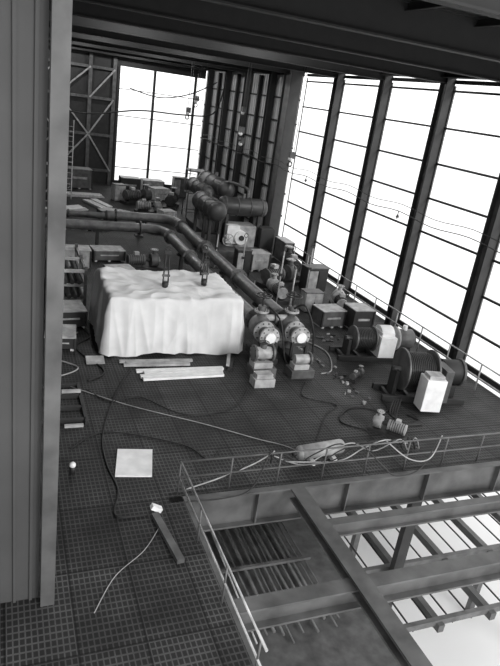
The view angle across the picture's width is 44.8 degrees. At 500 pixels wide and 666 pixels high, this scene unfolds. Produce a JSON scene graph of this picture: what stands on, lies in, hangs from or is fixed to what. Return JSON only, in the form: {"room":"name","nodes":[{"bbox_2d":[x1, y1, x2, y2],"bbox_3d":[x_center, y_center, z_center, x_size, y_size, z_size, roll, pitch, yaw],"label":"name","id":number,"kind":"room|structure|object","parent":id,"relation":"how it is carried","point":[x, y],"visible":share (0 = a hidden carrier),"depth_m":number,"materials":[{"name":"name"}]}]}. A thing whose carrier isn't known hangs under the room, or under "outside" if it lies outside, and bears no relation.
{"room":"factory machine hall","nodes":[
{"label":"factory machine hall","id":0,"kind":"room"},
{"bbox_2d":[0,0,48,602],"bbox_3d":[-4.105,-0.412,8.696,2.180,11.400,0.105,0,23,-22],"label":"wall","id":1,"kind":"structure","parent":0,"point":[24,24],"depth_m":8.85,"materials":[{"name":"metal"}]},
{"bbox_2d":[46,45,206,189],"bbox_3d":[-13.269,-18.753,52.629,18.700,11.500,0.200,0,23,-22],"label":"wall","id":2,"kind":"structure","parent":0,"point":[79,85],"depth_m":52.27,"materials":[{"name":"metal"}]},
{"bbox_2d":[112,65,203,179],"bbox_3d":[-8.248,-18.333,54.745,7.810,9.600,0.200,0,23,-22],"label":"window","id":3,"kind":"structure","parent":2,"relation":"in","point":[151,119],"depth_m":54.40,"materials":[{"name":"metal"}]},
{"bbox_2d":[48,43,209,70],"bbox_3d":[-11.788,-22.992,49.051,18.600,0.800,0.300,0,23,-22],"label":"girder","id":4,"kind":"object","parent":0,"point":[89,50],"depth_m":50.17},
{"bbox_2d":[48,40,226,71],"bbox_3d":[-10.153,-21.209,45.080,18.600,0.800,0.300,0,23,-22],"label":"girder","id":5,"kind":"object","parent":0,"point":[72,45],"depth_m":46.05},
{"bbox_2d":[49,37,247,72],"bbox_3d":[-8.517,-19.425,41.109,18.600,0.800,0.300,0,23,-22],"label":"girder","id":6,"kind":"object","parent":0,"point":[72,42],"depth_m":41.98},
{"bbox_2d":[49,33,271,73],"bbox_3d":[-6.881,-17.641,37.139,18.600,0.800,0.300,0,23,-22],"label":"girder","id":7,"kind":"object","parent":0,"point":[73,38],"depth_m":37.92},
{"bbox_2d":[49,28,305,76],"bbox_3d":[-5.246,-15.857,33.168,18.600,0.800,0.300,0,23,-22],"label":"girder","id":8,"kind":"object","parent":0,"point":[77,35],"depth_m":33.73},
{"bbox_2d":[49,21,337,77],"bbox_3d":[-3.610,-14.074,29.198,18.600,0.800,0.300,0,23,-22],"label":"girder","id":9,"kind":"object","parent":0,"point":[77,29],"depth_m":29.70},
{"bbox_2d":[49,11,384,79],"bbox_3d":[-1.975,-12.290,25.227,18.600,0.800,0.300,0,23,-22],"label":"girder","id":10,"kind":"object","parent":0,"point":[76,20],"depth_m":25.57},
{"bbox_2d":[49,0,447,83],"bbox_3d":[-0.339,-10.506,21.257,18.600,0.800,0.300,0,23,-22],"label":"girder","id":11,"kind":"object","parent":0,"point":[81,9],"depth_m":21.40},
{"bbox_2d":[196,70,302,234],"bbox_3d":[-0.991,-14.975,47.772,0.225,11.400,20.570,0,23,-22],"label":"wall","id":12,"kind":"structure","parent":0,"point":[255,78],"depth_m":46.11,"materials":[{"name":"black metal"}]},
{"bbox_2d":[0,183,499,665],"bbox_3d":[-4.759,-3.316,32.093,18.700,0.160,52.700,0,23,-22],"label":"floor","id":13,"kind":"structure","parent":0,"point":[157,610],"depth_m":16.25,"materials":[{"name":"metal"}]},
{"bbox_2d":[40,0,72,606],"bbox_3d":[-2.921,-0.372,9.052,0.240,11.400,0.240,0,23,-22],"label":"steel column","id":14,"kind":"structure","parent":13,"relation":"on","point":[61,10],"depth_m":8.77,"materials":[{"name":"metal"}]},
{"bbox_2d":[43,324,76,350],"bbox_3d":[-6.698,0.152,21.434,1.080,0.525,1.280,2,22,-17],"label":"crate","id":15,"kind":"object","parent":13,"relation":"on","point":[69,338],"visible":0.48,"depth_m":21.03,"materials":[{"name":"metal"}]},
{"bbox_2d":[42,382,87,427],"bbox_3d":[-5.501,2.029,17.535,1.340,0.180,2.540,0,23,-22],"label":"frame","id":16,"kind":"object","parent":13,"relation":"on","point":[84,418],"visible":0.67,"depth_m":17.49,"materials":[{"name":"metal"}]},
{"bbox_2d":[45,242,87,305],"bbox_3d":[-8.037,-2.601,26.380,1.420,1.700,3.900,0,23,-22],"label":"rack","id":17,"kind":"object","parent":13,"relation":"on","point":[75,277],"visible":0.52,"depth_m":25.34,"materials":[{"name":"metal"}]},
{"bbox_2d":[67,120,73,199],"bbox_3d":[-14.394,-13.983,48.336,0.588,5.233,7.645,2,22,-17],"label":"ladder","id":18,"kind":"object","parent":13,"relation":"on","point":[73,120],"visible":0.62,"depth_m":48.19,"materials":[{"name":"metal"}]},
{"bbox_2d":[63,300,87,327],"bbox_3d":[-7.017,-0.710,23.258,1.280,0.725,1.280,-3,24,-27],"label":"crate","id":19,"kind":"object","parent":13,"relation":"on","point":[74,311],"visible":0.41,"depth_m":22.92,"materials":[{"name":"metal"}]},
{"bbox_2d":[65,244,91,267],"bbox_3d":[-8.764,-3.841,30.383,1.480,0.925,1.080,0,23,-22],"label":"crate","id":20,"kind":"object","parent":13,"relation":"on","point":[85,250],"visible":0.4,"depth_m":30.07,"materials":[{"name":"grey paint"}]},
{"bbox_2d":[67,166,92,189],"bbox_3d":[-14.434,-13.045,50.966,2.080,1.625,1.480,-3,24,-27],"label":"crate","id":21,"kind":"object","parent":13,"relation":"on","point":[82,177],"visible":0.7,"depth_m":50.43,"materials":[{"name":"grey paint"}]},
{"bbox_2d":[47,53,117,184],"bbox_3d":[-16.771,-18.255,50.965,10.550,10.600,0.360,0,23,-22],"label":"frame","id":22,"kind":"object","parent":13,"relation":"on","point":[90,65],"depth_m":52.06,"materials":[{"name":"grey paint"}]},
{"bbox_2d":[67,191,103,197],"bbox_3d":[-13.381,-10.904,47.809,3.594,0.180,1.151,-3,24,-27],"label":"stack","id":23,"kind":"object","parent":13,"relation":"on","point":[74,194],"visible":0.64,"depth_m":47.77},
{"bbox_2d":[76,327,104,381],"bbox_3d":[-6.075,0.313,21.911,0.858,0.052,6.255,-2,24,-27],"label":"cable","id":24,"kind":"object","parent":13,"relation":"on","point":[81,353],"visible":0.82,"depth_m":20.90,"materials":[{"name":"rubber"}]},
{"bbox_2d":[85,355,104,363],"bbox_3d":[-5.233,0.916,20.507,0.600,0.164,0.400,0,23,-22],"label":"plate","id":25,"kind":"object","parent":13,"relation":"on","point":[89,359],"visible":1,"depth_m":20.47,"materials":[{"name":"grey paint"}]},
{"bbox_2d":[83,199,112,207],"bbox_3d":[-11.281,-9.569,45.037,0.997,0.280,3.000,-10,28,-39],"label":"stack","id":26,"kind":"object","parent":13,"relation":"on","point":[96,203],"visible":0.78,"depth_m":44.87,"materials":[{"name":"white paint"}]},
{"bbox_2d":[45,209,161,223],"bbox_3d":[-10.845,-7.686,39.395,12.232,0.580,0.704,0,22,-20],"label":"process pipeline","id":27,"kind":"object","parent":13,"relation":"on","point":[69,213],"visible":0.37,"depth_m":39.37,"materials":[{"name":"paint"}]},
{"bbox_2d":[90,245,125,261],"bbox_3d":[-7.575,-4.215,32.227,1.680,0.625,1.080,-3,24,-27],"label":"crate","id":28,"kind":"object","parent":13,"relation":"on","point":[99,252],"visible":0.97,"depth_m":31.88,"materials":[{"name":"grey paint"}]},
{"bbox_2d":[111,183,125,200],"bbox_3d":[-10.425,-11.149,48.072,0.960,1.305,0.777,-9,27,-38],"label":"cabinet","id":29,"kind":"object","parent":13,"relation":"on","point":[117,189],"visible":0.94,"depth_m":47.77,"materials":[{"name":"metal"}]},
{"bbox_2d":[101,368,147,517],"bbox_3d":[-3.621,2.631,16.878,1.006,0.038,7.659,3,22,-15],"label":"cable","id":30,"kind":"object","parent":13,"relation":"on","point":[114,513],"visible":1,"depth_m":15.03,"materials":[{"name":"rubber"}]},
{"bbox_2d":[118,175,140,189],"bbox_3d":[-10.355,-12.708,52.094,1.680,1.325,1.280,0,23,-22],"label":"crate","id":31,"kind":"object","parent":13,"relation":"on","point":[129,181],"visible":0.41,"depth_m":51.56,"materials":[{"name":"metal"}]},
{"bbox_2d":[115,449,151,476],"bbox_3d":[-2.938,3.295,15.436,0.902,0.045,1.219,4,21,-11],"label":"board","id":32,"kind":"object","parent":13,"relation":"on","point":[130,462],"visible":1,"depth_m":15.37,"materials":[{"name":"paint"}]},
{"bbox_2d":[119,184,152,204],"bbox_3d":[-8.837,-10.962,47.883,2.660,1.535,0.980,-12,29,-43],"label":"pump","id":33,"kind":"object","parent":13,"relation":"on","point":[131,196],"visible":0.99,"depth_m":47.42,"materials":[{"name":"metal"}]},
{"bbox_2d":[126,248,162,270],"bbox_3d":[-5.498,-3.835,31.380,1.900,1.105,0.700,-3,24,-27],"label":"pump","id":34,"kind":"object","parent":13,"relation":"on","point":[137,260],"visible":0.99,"depth_m":31.26,"materials":[{"name":"metal"}]},
{"bbox_2d":[70,431,220,458],"bbox_3d":[-2.721,2.994,16.288,3.941,0.031,1.006,6,21,-7],"label":"cable","id":35,"kind":"object","parent":13,"relation":"on","point":[104,431],"visible":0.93,"depth_m":16.53,"materials":[{"name":"rubber"}]},
{"bbox_2d":[134,197,161,213],"bbox_3d":[-7.479,-9.511,45.113,2.090,1.212,0.770,-3,24,-27],"label":"pump","id":36,"kind":"object","parent":13,"relation":"on","point":[143,206],"visible":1,"depth_m":44.88,"materials":[{"name":"metal"}]},
{"bbox_2d":[45,217,253,316],"bbox_3d":[-7.107,-2.962,27.824,10.520,1.592,14.795,0,23,-22],"label":"process pipeline","id":37,"kind":"object","parent":13,"relation":"on","point":[190,257],"visible":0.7,"depth_m":33.62,"materials":[{"name":"paint"}]},
{"bbox_2d":[140,178,164,189],"bbox_3d":[-8.684,-13.016,53.816,1.880,1.125,1.380,0,23,-22],"label":"crate","id":38,"kind":"object","parent":13,"relation":"on","point":[153,182],"visible":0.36,"depth_m":53.28,"materials":[{"name":"grey paint"}]},
{"bbox_2d":[119,358,192,366],"bbox_3d":[-3.217,1.028,21.088,2.583,0.080,0.440,0,22,-21],"label":"planks","id":39,"kind":"object","parent":13,"relation":"on","point":[127,362],"visible":1,"depth_m":20.99,"materials":[{"name":"grey paint"}]},
{"bbox_2d":[148,186,169,200],"bbox_3d":[-7.680,-11.664,50.855,1.480,1.025,1.080,-12,29,-43],"label":"crate","id":40,"kind":"object","parent":13,"relation":"on","point":[161,192],"visible":0.7,"depth_m":50.43,"materials":[{"name":"grey paint"}]},
{"bbox_2d":[88,266,244,356],"bbox_3d":[-3.182,-0.983,23.137,5.405,2.338,3.898,0,23,-22],"label":"tarp","id":41,"kind":"object","parent":13,"relation":"on","point":[131,314],"visible":0.93,"depth_m":21.80,"materials":[{"name":"fabric"}]},
{"bbox_2d":[162,246,171,287],"bbox_3d":[-2.989,-2.379,21.825,0.280,1.549,0.220,0,23,-22],"label":"rod","id":42,"kind":"object","parent":41,"relation":"attached to","point":[165,284],"visible":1,"depth_m":21.86,"materials":[{"name":"metal"}]},
{"bbox_2d":[201,256,209,285],"bbox_3d":[-1.676,-2.360,22.843,0.280,1.149,0.220,0,23,-22],"label":"rod","id":43,"kind":"object","parent":41,"relation":"attached to","point":[203,280],"visible":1,"depth_m":22.85,"materials":[{"name":"metal"}]},
{"bbox_2d":[157,209,176,216],"bbox_3d":[-5.943,-8.340,43.227,1.080,0.825,0.980,-9,27,-38],"label":"crate","id":44,"kind":"object","parent":13,"relation":"on","point":[170,212],"visible":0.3,"depth_m":42.94,"materials":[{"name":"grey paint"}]},
{"bbox_2d":[150,503,184,563],"bbox_3d":[-1.802,4.276,13.076,0.283,0.246,1.739,-2,23,-25],"label":"lamp","id":45,"kind":"object","parent":13,"relation":"on","point":[165,533],"visible":1,"depth_m":13.04,"materials":[{"name":"metal"}]},
{"bbox_2d":[87,388,248,414],"bbox_3d":[-2.293,2.116,18.721,5.242,0.028,1.663,1,22,-18],"label":"cable","id":46,"kind":"object","parent":13,"relation":"on","point":[248,388],"visible":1,"depth_m":18.38,"materials":[{"name":"rubber"}]},
{"bbox_2d":[163,187,178,210],"bbox_3d":[-6.219,-10.752,48.353,0.980,1.535,2.660,8,21,-2],"label":"pump","id":47,"kind":"object","parent":13,"relation":"on","point":[172,197],"visible":1,"depth_m":47.49,"materials":[{"name":"metal"}]},
{"bbox_2d":[171,176,187,197],"bbox_3d":[-6.252,-12.913,53.682,1.260,1.705,0.877,0,23,-22],"label":"tall cabinet","id":48,"kind":"object","parent":13,"relation":"on","point":[177,181],"visible":0.7,"depth_m":53.29,"materials":[{"name":"metal"}]},
{"bbox_2d":[136,366,223,380],"bbox_3d":[-2.271,1.359,20.599,3.082,0.080,0.756,-1,23,-23],"label":"planks","id":49,"kind":"object","parent":13,"relation":"on","point":[151,374],"visible":1,"depth_m":20.49,"materials":[{"name":"white paint"}]},
{"bbox_2d":[70,386,294,449],"bbox_3d":[-2.169,2.470,17.857,7.203,0.021,0.172,13,21,12],"label":"cable","id":50,"kind":"object","parent":13,"relation":"on","point":[70,386],"visible":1,"depth_m":17.77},
{"bbox_2d":[181,166,204,217],"bbox_3d":[-4.212,-10.638,45.952,1.369,3.600,1.280,0,23,-22],"label":"scaffold tower","id":51,"kind":"object","parent":13,"relation":"on","point":[188,169],"visible":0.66,"depth_m":45.67,"materials":[{"name":"metal"}]},
{"bbox_2d":[105,209,282,313],"bbox_3d":[-3.701,-3.627,30.819,4.700,1.620,17.624,0,23,-22],"label":"process pipeline","id":52,"kind":"object","parent":13,"relation":"on","point":[238,277],"visible":0.91,"depth_m":32.38,"materials":[{"name":"paint"}]},
{"bbox_2d":[197,69,214,177],"bbox_3d":[-4.045,-18.029,54.470,0.420,11.200,0.450,0,23,-22],"label":"steel column","id":53,"kind":"structure","parent":13,"relation":"on","point":[210,79],"depth_m":53.97,"materials":[{"name":"metal"}]},
{"bbox_2d":[214,70,231,176],"bbox_3d":[-2.409,-16.245,50.500,0.420,11.200,0.450,0,23,-22],"label":"steel column","id":54,"kind":"structure","parent":13,"relation":"on","point":[228,75],"depth_m":49.92,"materials":[{"name":"metal"}]},
{"bbox_2d":[47,82,224,116],"bbox_3d":[-9.631,-18.698,47.353,15.255,3.694,2.110,0,23,-22],"label":"cable","id":55,"kind":"object","parent":54,"relation":"attached to","point":[216,82],"visible":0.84,"depth_m":48.50,"materials":[{"name":"metal"}]},
{"bbox_2d":[185,502,262,665],"bbox_3d":[-0.622,5.384,12.135,0.300,0.750,5.430,0,23,-22],"label":"girder","id":56,"kind":"object","parent":13,"relation":"attached to","point":[230,605],"visible":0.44,"depth_m":11.94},
{"bbox_2d":[185,170,274,257],"bbox_3d":[-1.814,-8.067,39.546,4.841,4.100,9.485,0,23,-22],"label":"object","id":57,"kind":"object","parent":13,"relation":"on","point":[216,212],"visible":0.99,"depth_m":37.40,"materials":[{"name":"paint"}]},
{"bbox_2d":[232,71,252,196],"bbox_3d":[-0.773,-14.461,46.529,0.420,11.200,0.450,0,23,-22],"label":"steel column","id":58,"kind":"structure","parent":13,"relation":"on","point":[238,156],"depth_m":46.53,"materials":[{"name":"metal"}]},
{"bbox_2d":[232,247,252,275],"bbox_3d":[-0.442,-3.825,32.754,0.860,1.505,0.677,0,23,-22],"label":"cabinet","id":59,"kind":"object","parent":13,"relation":"on","point":[238,251],"visible":0.7,"depth_m":32.45,"materials":[{"name":"metal"}]},
{"bbox_2d":[250,249,270,271],"bbox_3d":[0.325,-4.155,34.572,1.280,1.025,1.080,-6,25,-33],"label":"crate","id":60,"kind":"object","parent":13,"relation":"on","point":[260,259],"visible":0.66,"depth_m":34.19,"materials":[{"name":"grey paint"}]},
{"bbox_2d":[249,370,275,387],"bbox_3d":[0.432,1.554,20.668,0.750,0.460,0.500,0,23,-22],"label":"block","id":61,"kind":"object","parent":13,"relation":"on","point":[262,378],"visible":1,"depth_m":20.51,"materials":[{"name":"grey paint"}]},
{"bbox_2d":[246,340,276,377],"bbox_3d":[0.456,0.890,21.258,0.900,1.272,0.600,0,23,-22],"label":"pump","id":62,"kind":"object","parent":61,"relation":"on","point":[261,358],"visible":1,"depth_m":21.06,"materials":[{"name":"grey paint"}]},
{"bbox_2d":[249,71,277,225],"bbox_3d":[0.862,-12.677,42.559,0.420,11.200,0.450,0,23,-22],"label":"steel column","id":63,"kind":"structure","parent":13,"relation":"on","point":[272,80],"depth_m":42.03,"materials":[{"name":"metal"}]},
{"bbox_2d":[263,272,288,303],"bbox_3d":[1.349,-2.268,29.986,0.700,1.105,1.900,1,22,-18],"label":"pump","id":64,"kind":"object","parent":13,"relation":"on","point":[272,283],"visible":0.94,"depth_m":29.58,"materials":[{"name":"metal"}]},
{"bbox_2d":[256,257,298,287],"bbox_3d":[1.593,-3.191,32.014,2.470,1.428,0.910,-12,29,-43],"label":"pump","id":65,"kind":"object","parent":13,"relation":"on","point":[288,271],"visible":0.6,"depth_m":31.82,"materials":[{"name":"metal"}]},
{"bbox_2d":[244,291,314,365],"bbox_3d":[1.285,-0.223,22.734,2.508,2.500,2.049,0,23,-22],"label":"valve manifold","id":66,"kind":"object","parent":13,"relation":"on","point":[294,333],"visible":0.93,"depth_m":22.58,"materials":[{"name":"grey paint"}]},
{"bbox_2d":[262,70,302,248],"bbox_3d":[1.915,-10.889,38.350,0.700,11.200,1.200,0,23,-22],"label":"steel column","id":67,"kind":"structure","parent":13,"relation":"on","point":[291,87],"depth_m":37.78,"materials":[{"name":"metal"}]},
{"bbox_2d":[201,135,499,252],"bbox_3d":[2.814,-9.280,35.293,0.202,0.665,39.592,0,23,-22],"label":"cable","id":68,"kind":"object","parent":67,"relation":"attached to","point":[305,180],"visible":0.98,"depth_m":27.63,"materials":[{"name":"metal"}]},
{"bbox_2d":[272,236,294,260],"bbox_3d":[2.050,-5.080,37.209,0.680,1.325,1.480,0,23,-22],"label":"crate","id":69,"kind":"object","parent":13,"relation":"on","point":[280,242],"visible":0.56,"depth_m":37.03,"materials":[{"name":"grey paint"}]},
{"bbox_2d":[277,245,301,279],"bbox_3d":[2.323,-4.125,34.706,0.910,1.428,2.470,3,22,-13],"label":"pump","id":70,"kind":"object","parent":13,"relation":"on","point":[288,253],"visible":0.58,"depth_m":34.59,"materials":[{"name":"metal"}]},
{"bbox_2d":[284,352,314,378],"bbox_3d":[1.824,1.113,21.746,0.900,0.890,0.600,0,23,-22],"label":"pump","id":71,"kind":"object","parent":13,"relation":"on","point":[299,367],"visible":1,"depth_m":21.59,"materials":[{"name":"grey paint"}]},
{"bbox_2d":[299,288,324,312],"bbox_3d":[2.904,-1.535,28.837,0.960,1.005,0.677,0,23,-22],"label":"crate","id":72,"kind":"object","parent":13,"relation":"on","point":[311,296],"visible":0.73,"depth_m":28.56,"materials":[{"name":"grey paint"}]},
{"bbox_2d":[298,264,329,291],"bbox_3d":[3.374,-2.914,32.159,1.260,1.305,0.877,-3,24,-27],"label":"cabinet","id":73,"kind":"object","parent":13,"relation":"on","point":[318,275],"visible":0.81,"depth_m":31.85,"materials":[{"name":"metal"}]},
{"bbox_2d":[186,435,442,501],"bbox_3d":[1.890,3.293,16.016,7.458,0.972,1.390,0,23,-22],"label":"bundle","id":74,"kind":"object","parent":13,"relation":"on","point":[292,461],"visible":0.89,"depth_m":16.05,"materials":[{"name":"rubber"}]},
{"bbox_2d":[292,439,344,465],"bbox_3d":[1.880,3.264,16.733,1.694,0.520,0.550,0,23,-22],"label":"gas cylinder","id":75,"kind":"object","parent":13,"relation":"on","point":[299,455],"visible":0.79,"depth_m":16.52,"materials":[{"name":"grey paint"}]},
{"bbox_2d":[301,74,345,263],"bbox_3d":[4.133,-9.110,34.617,0.420,11.200,0.450,0,23,-22],"label":"steel column","id":76,"kind":"structure","parent":13,"relation":"on","point":[337,88],"depth_m":34.33,"materials":[{"name":"metal"}]},
{"bbox_2d":[282,74,333,260],"bbox_3d":[3.479,-9.738,36.789,0.100,11.025,4.190,0,23,-22],"label":"window","id":77,"kind":"structure","parent":76,"relation":"attached to","point":[308,75],"depth_m":37.26,"materials":[{"name":"metal"}]},
{"bbox_2d":[309,304,346,328],"bbox_3d":[3.522,-0.765,27.340,1.280,0.825,0.980,-3,24,-27],"label":"crate","id":78,"kind":"object","parent":13,"relation":"on","point":[323,315],"visible":0.94,"depth_m":27.03,"materials":[{"name":"grey paint"}]},
{"bbox_2d":[166,457,499,531],"bbox_3d":[3.042,4.320,16.580,10.900,1.000,0.360,0,23,-22],"label":"girder","id":79,"kind":"object","parent":13,"relation":"attached to","point":[271,504],"visible":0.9,"depth_m":16.36,"materials":[{"name":"metal"}]},
{"bbox_2d":[177,432,499,665],"bbox_3d":[4.180,4.402,14.094,10.672,0.942,5.352,0,23,-22],"label":"guard railing","id":80,"kind":"object","parent":79,"relation":"on","point":[261,642],"visible":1,"depth_m":14.56,"materials":[{"name":"metal"}]},
{"bbox_2d":[298,333,370,404],"bbox_3d":[4.633,1.192,23.790,4.715,0.060,6.201,0,23,-22],"label":"tools","id":81,"kind":"object","parent":13,"relation":"on","point":[332,335],"visible":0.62,"depth_m":22.40,"materials":[{"name":"grey paint"}]},
{"bbox_2d":[329,284,347,307],"bbox_3d":[4.411,-1.674,29.640,0.700,1.105,1.900,8,21,-2],"label":"pump","id":82,"kind":"object","parent":13,"relation":"on","point":[339,298],"visible":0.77,"depth_m":29.47,"materials":[{"name":"metal"}]},
{"bbox_2d":[347,364,364,383],"bbox_3d":[3.918,1.462,22.180,0.315,0.514,0.855,21,24,29],"label":"motor","id":83,"kind":"object","parent":13,"relation":"on","point":[357,375],"visible":1,"depth_m":21.99,"materials":[{"name":"metal"}]},
{"bbox_2d":[343,303,375,328],"bbox_3d":[4.880,-0.714,27.454,1.080,1.025,1.080,0,23,-22],"label":"crate","id":84,"kind":"object","parent":13,"relation":"on","point":[358,314],"visible":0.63,"depth_m":27.07,"materials":[{"name":"metal"}]},
{"bbox_2d":[339,399,388,429],"bbox_3d":[3.789,2.576,19.891,1.068,0.043,2.668,21,24,29],"label":"cable","id":85,"kind":"object","parent":13,"relation":"on","point":[381,399],"visible":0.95,"depth_m":19.88,"materials":[{"name":"rubber"}]},
{"bbox_2d":[339,76,392,293],"bbox_3d":[5.769,-7.326,30.647,0.420,11.200,0.450,0,23,-22],"label":"steel column","id":86,"kind":"structure","parent":13,"relation":"on","point":[384,88],"depth_m":30.39,"materials":[{"name":"metal"}]},
{"bbox_2d":[311,75,378,284],"bbox_3d":[5.115,-7.954,32.818,0.100,11.025,4.190,0,23,-22],"label":"window","id":87,"kind":"structure","parent":86,"relation":"attached to","point":[330,276],"depth_m":33.21,"materials":[{"name":"metal"}]},
{"bbox_2d":[234,550,499,631],"bbox_3d":[4.088,5.506,13.644,11.200,0.550,0.360,0,23,-22],"label":"girder","id":88,"kind":"object","parent":13,"relation":"attached to","point":[292,605],"visible":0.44,"depth_m":12.87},
{"bbox_2d":[290,487,432,665],"bbox_3d":[2.140,5.105,13.247,0.400,0.305,5.600,0,23,-22],"label":"girder","id":89,"kind":"object","parent":88,"relation":"attached to","point":[405,650],"visible":1,"depth_m":12.61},
{"bbox_2d":[328,495,499,536],"bbox_3d":[5.119,4.752,16.130,7.400,0.400,0.240,0,23,-22],"label":"girder","id":90,"kind":"object","parent":89,"relation":"attached to","point":[417,515],"visible":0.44,"depth_m":15.73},
{"bbox_2d":[388,502,421,607],"bbox_3d":[4.480,7.463,18.807,0.350,5.900,0.200,0,23,-22],"label":"support","id":91,"kind":"object","parent":88,"relation":"attached to","point":[405,535],"depth_m":18.32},
{"bbox_2d":[328,325,415,361],"bbox_3d":[5.043,0.313,24.386,3.425,1.370,1.180,2,22,-17],"label":"winch","id":92,"kind":"object","parent":13,"relation":"on","point":[381,343],"visible":0.99,"depth_m":24.01,"materials":[{"name":"metal"}]},
{"bbox_2d":[367,408,407,440],"bbox_3d":[4.289,2.786,18.653,1.178,0.696,0.434,18,23,23],"label":"motor","id":93,"kind":"object","parent":13,"relation":"on","point":[396,429],"visible":1,"depth_m":18.57,"materials":[{"name":"metal"}]},
{"bbox_2d":[277,235,499,392],"bbox_3d":[5.753,-1.343,29.270,0.060,1.130,23.030,0,23,-22],"label":"guard railing","id":94,"kind":"object","parent":13,"relation":"on","point":[398,312],"visible":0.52,"depth_m":25.91,"materials":[{"name":"metal"}]},
{"bbox_2d":[389,398,423,425],"bbox_3d":[5.008,2.598,19.946,0.994,0.324,1.287,0,23,-22],"label":"cable","id":95,"kind":"object","parent":13,"relation":"on","point":[419,422],"visible":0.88,"depth_m":19.95,"materials":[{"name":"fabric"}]},
{"bbox_2d":[372,348,467,411],"bbox_3d":[6.161,1.558,21.061,3.216,1.760,2.245,4,21,-11],"label":"winch","id":96,"kind":"object","parent":13,"relation":"on","point":[434,379],"visible":1,"depth_m":20.84,"materials":[{"name":"metal"}]},
{"bbox_2d":[384,78,456,326],"bbox_3d":[7.405,-5.542,26.676,0.420,11.200,0.450,0,23,-22],"label":"steel column","id":97,"kind":"structure","parent":13,"relation":"on","point":[445,93],"depth_m":26.42,"materials":[{"name":"metal"}]},
{"bbox_2d":[348,77,438,316],"bbox_3d":[6.751,-6.170,28.848,0.100,11.025,4.190,0,23,-22],"label":"window","id":98,"kind":"structure","parent":97,"relation":"attached to","point":[377,307],"depth_m":29.32,"materials":[{"name":"metal"}]},
{"bbox_2d":[447,173,499,359],"bbox_3d":[9.040,-3.759,22.706,0.420,11.200,0.450,0,23,-22],"label":"steel column","id":99,"kind":"structure","parent":13,"relation":"on","point":[483,260],"depth_m":23.29,"materials":[{"name":"metal"}]},
{"bbox_2d":[397,80,499,357],"bbox_3d":[8.386,-4.387,24.877,0.100,11.025,4.190,0,23,-22],"label":"window","id":100,"kind":"structure","parent":99,"relation":"attached to","point":[429,341],"depth_m":25.33,"materials":[{"name":"metal"}]},
{"bbox_2d":[75,0,499,81],"bbox_3d":[1.297,-8.722,17.286,18.600,0.800,0.300,0,23,-22],"label":"girder","id":101,"kind":"object","parent":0,"point":[200,12],"depth_m":17.45,"materials":[{"name":"metal"}]},
{"bbox_2d":[202,0,499,62],"bbox_3d":[2.932,-6.939,13.315,18.600,0.800,0.300,0,23,-22],"label":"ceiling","id":102,"kind":"structure","parent":0,"point":[442,29],"depth_m":13.42,"materials":[{"name":"metal"}]},
{"bbox_2d":[405,0,499,27],"bbox_3d":[-3.323,-14.643,29.939,15.720,0.200,48.700,0,23,-22],"label":"roof","id":103,"kind":"structure","parent":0,"point":[416,5],"depth_m":13.28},
{"bbox_2d":[237,67,252,150],"bbox_3d":[-0.263,-14.294,37.973,0.365,5.645,0.260,0,23,-22],"label":"chain hoist","id":104,"kind":"object","parent":103,"relation":"hanging from","point":[243,139],"visible":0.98,"depth_m":38.30,"materials":[{"name":"metal"}]},
{"bbox_2d":[287,67,307,166],"bbox_3d":[2.579,-11.805,32.649,0.365,5.645,0.260,0,23,-22],"label":"chain hoist","id":105,"kind":"object","parent":103,"relation":"hanging from","point":[291,156],"visible":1,"depth_m":33.09,"materials":[{"name":"metal"}]},
{"bbox_2d":[303,72,483,79],"bbox_3d":[4.788,-14.072,32.306,0.400,0.500,50.600,0,23,-22],"label":"beam","id":106,"kind":"structure","parent":103,"relation":"attached to","point":[447,75],"depth_m":24.26,"materials":[{"name":"black metal"}]},
{"bbox_2d":[422,0,499,18],"bbox_3d":[4.568,-5.155,9.345,18.600,0.800,0.300,0,23,-22],"label":"girder","id":107,"kind":"object","parent":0,"point":[489,8],"depth_m":8.95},
{"bbox_2d":[445,7,486,16],"bbox_3d":[-3.858,-14.777,29.658,19.300,0.100,49.100,0,23,-22],"label":"ceiling","id":108,"kind":"structure","parent":0,"point":[449,8],"depth_m":13.66,"materials":[{"name":"black metal"}]},
{"bbox_2d":[237,63,251,140],"bbox_3d":[-0.263,-13.503,34.815,0.365,4.845,0.260,0,23,-22],"label":"chain hoist","id":109,"kind":"object","parent":108,"relation":"hanging from","point":[241,129],"visible":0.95,"depth_m":35.29,"materials":[{"name":"metal"}]},
{"bbox_3d":[10.676,-1.975,18.735,0.420,11.200,0.450,0,23,-22],"label":"steel column","id":110,"kind":"structure","parent":0,"visible":0},
{"bbox_2d":[464,237,499,393],"bbox_3d":[10.022,-2.603,20.906,0.100,11.025,4.190,0,23,-22],"label":"window","id":111,"kind":"structure","parent":110,"relation":"attached to","point":[470,368],"depth_m":23.28,"materials":[{"name":"metal"}]},
{"label":"outside","id":112,"kind":"structure","parent":0,"visible":0},
{"bbox_2d":[114,97,499,665],"bbox_3d":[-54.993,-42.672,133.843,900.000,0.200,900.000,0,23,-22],"label":"sky","id":113,"kind":"structure","parent":112,"point":[474,641],"depth_m":90.29,"materials":[{"name":"white"}]},
{"bbox_2d":[205,519,398,665],"bbox_3d":[-1.259,7.925,18.851,6.400,3.425,15.000,0,23,-22],"label":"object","id":114,"kind":"object","parent":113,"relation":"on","point":[355,641],"visible":0.29,"depth_m":16.07,"materials":[{"name":"grey paint"}]},
{"bbox_2d":[210,521,339,649],"bbox_3d":[-0.258,6.306,18.220,3.600,0.175,7.543,0,23,-22],"label":"bundle","id":115,"kind":"object","parent":114,"relation":"on","point":[289,559],"visible":0.43,"depth_m":17.58,"materials":[{"name":"grey paint"}]},
{"bbox_2d":[328,492,499,632],"bbox_3d":[5.764,7.221,24.122,10.000,3.000,12.400,0,23,-22],"label":"steel frame","id":116,"kind":"object","parent":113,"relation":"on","point":[432,619],"visible":0.13,"depth_m":19.81,"materials":[{"name":"grey paint"}]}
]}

